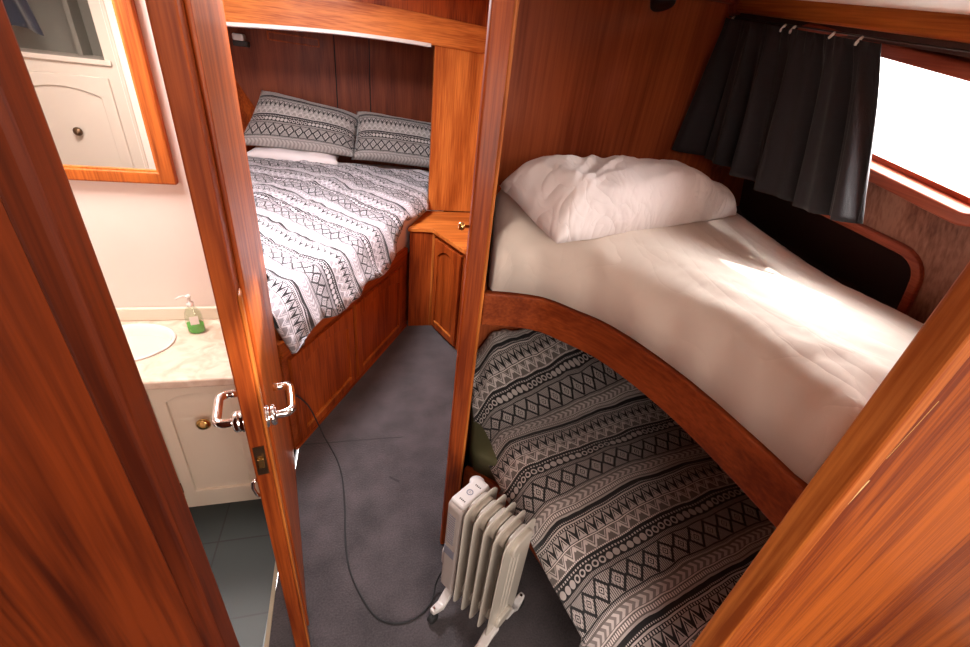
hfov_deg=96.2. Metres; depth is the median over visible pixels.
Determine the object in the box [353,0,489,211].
wall
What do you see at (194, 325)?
soap dispenser
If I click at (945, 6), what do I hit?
ceiling
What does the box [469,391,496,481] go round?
mattress
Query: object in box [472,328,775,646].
duvet
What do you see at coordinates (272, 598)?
trim
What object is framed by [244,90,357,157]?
bed pillow
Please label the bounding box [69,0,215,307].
wall
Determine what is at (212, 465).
vanity cabinet
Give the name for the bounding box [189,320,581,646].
floor
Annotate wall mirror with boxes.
[2,0,177,184]
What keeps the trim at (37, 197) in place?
attached to the wall at (82, 564)
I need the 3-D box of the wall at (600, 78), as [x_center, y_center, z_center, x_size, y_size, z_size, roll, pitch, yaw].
[0.618,-0.238,1.860,1.350,2.060,0.030,-2,32,-15]
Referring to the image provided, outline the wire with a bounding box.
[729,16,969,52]
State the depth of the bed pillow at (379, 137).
3.50 m
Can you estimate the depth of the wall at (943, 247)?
1.06 m
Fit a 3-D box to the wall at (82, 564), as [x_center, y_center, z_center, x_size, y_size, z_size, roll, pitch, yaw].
[-1.265,0.383,0.406,1.738,2.060,0.039,-2,32,-15]
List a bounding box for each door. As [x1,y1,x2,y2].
[145,0,309,646]
[731,357,969,646]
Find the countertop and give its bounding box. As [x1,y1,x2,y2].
[116,306,233,389]
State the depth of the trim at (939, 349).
0.58 m
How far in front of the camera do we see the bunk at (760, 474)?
1.04 m
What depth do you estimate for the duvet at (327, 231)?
2.44 m
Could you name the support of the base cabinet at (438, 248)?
on the floor
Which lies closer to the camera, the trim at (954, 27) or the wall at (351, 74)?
the trim at (954, 27)
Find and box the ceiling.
[803,0,969,14]
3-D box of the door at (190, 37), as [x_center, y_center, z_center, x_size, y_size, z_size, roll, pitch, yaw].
[-0.636,0.006,1.268,0.174,1.950,0.910,-5,32,-19]
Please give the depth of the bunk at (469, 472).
1.63 m
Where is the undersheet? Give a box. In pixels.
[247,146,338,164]
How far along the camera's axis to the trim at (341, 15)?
2.50 m
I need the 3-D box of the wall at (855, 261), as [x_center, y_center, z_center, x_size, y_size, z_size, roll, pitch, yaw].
[1.084,-0.319,1.437,0.208,0.391,0.843,-3,32,-16]
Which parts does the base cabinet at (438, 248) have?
door panel, cupboard door, cupboard door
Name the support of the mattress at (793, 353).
on the cushion at (489, 249)
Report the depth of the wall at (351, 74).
3.50 m
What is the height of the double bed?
0.615 m
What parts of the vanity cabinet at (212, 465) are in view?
door, knob, door panel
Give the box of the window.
[797,23,969,226]
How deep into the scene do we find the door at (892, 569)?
0.78 m
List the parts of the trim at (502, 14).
knob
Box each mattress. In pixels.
[267,163,442,280]
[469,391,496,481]
[489,189,923,483]
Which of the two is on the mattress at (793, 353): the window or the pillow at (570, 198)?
the pillow at (570, 198)
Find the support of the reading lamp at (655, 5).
attached to the wall at (600, 78)
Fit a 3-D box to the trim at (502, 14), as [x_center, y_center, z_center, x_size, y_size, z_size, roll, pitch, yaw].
[-0.060,0.021,1.277,0.086,2.060,0.028,-2,32,-15]
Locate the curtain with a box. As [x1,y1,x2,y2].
[671,15,881,223]
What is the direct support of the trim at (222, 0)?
attached to the wall at (145, 239)
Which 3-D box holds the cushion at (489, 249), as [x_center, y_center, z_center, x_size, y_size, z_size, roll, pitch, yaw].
[0.556,-0.015,1.261,1.005,0.100,1.120,-2,32,-15]
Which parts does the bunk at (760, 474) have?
board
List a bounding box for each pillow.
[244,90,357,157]
[351,111,430,167]
[499,154,736,243]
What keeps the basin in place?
in the countertop
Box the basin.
[122,323,175,360]
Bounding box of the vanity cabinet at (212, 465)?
[126,335,260,506]
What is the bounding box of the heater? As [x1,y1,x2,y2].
[295,393,535,646]
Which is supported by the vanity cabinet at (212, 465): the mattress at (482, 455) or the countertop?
the countertop
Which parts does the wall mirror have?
frame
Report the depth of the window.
1.01 m
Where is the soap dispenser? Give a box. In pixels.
[174,294,204,332]
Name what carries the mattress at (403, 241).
on the double bed
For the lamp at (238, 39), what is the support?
attached to the wall at (351, 74)
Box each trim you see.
[0,0,239,646]
[222,0,274,327]
[223,0,486,53]
[226,22,430,46]
[264,561,277,646]
[440,0,518,543]
[691,261,969,646]
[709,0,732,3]
[710,164,923,314]
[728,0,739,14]
[733,13,969,56]
[737,0,969,43]
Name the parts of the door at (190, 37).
lever handle, panel, latch plate, lever handle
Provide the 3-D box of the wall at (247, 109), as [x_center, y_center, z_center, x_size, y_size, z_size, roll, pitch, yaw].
[-2.116,-1.538,3.180,0.675,1.760,1.786,25,35,28]
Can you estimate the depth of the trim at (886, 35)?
1.01 m
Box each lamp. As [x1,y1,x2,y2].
[232,33,249,46]
[650,0,675,11]
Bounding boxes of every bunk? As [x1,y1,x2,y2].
[462,415,543,569]
[481,271,807,527]
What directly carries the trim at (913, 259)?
attached to the wall at (943, 247)
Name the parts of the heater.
power cord, thermostat knob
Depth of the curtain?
1.21 m
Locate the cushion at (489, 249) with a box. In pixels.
[487,249,490,289]
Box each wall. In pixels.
[0,200,203,646]
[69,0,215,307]
[227,27,464,211]
[235,79,255,151]
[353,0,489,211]
[465,0,743,454]
[736,179,910,309]
[863,55,969,323]
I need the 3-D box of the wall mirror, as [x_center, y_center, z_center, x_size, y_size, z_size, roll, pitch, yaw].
[-1.319,-0.766,1.245,0.620,0.692,0.025,-2,32,-15]
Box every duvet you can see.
[248,156,428,353]
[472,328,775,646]
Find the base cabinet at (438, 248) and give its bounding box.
[408,211,469,349]
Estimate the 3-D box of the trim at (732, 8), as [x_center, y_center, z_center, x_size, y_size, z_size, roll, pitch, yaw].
[0.806,-1.025,1.384,0.082,0.070,0.030,-2,32,-15]
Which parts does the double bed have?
post, cupboard door, door panel, rail, edge moulding, cupboard door, door panel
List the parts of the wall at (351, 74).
vent frame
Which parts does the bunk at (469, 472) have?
rail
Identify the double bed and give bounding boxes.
[275,247,408,449]

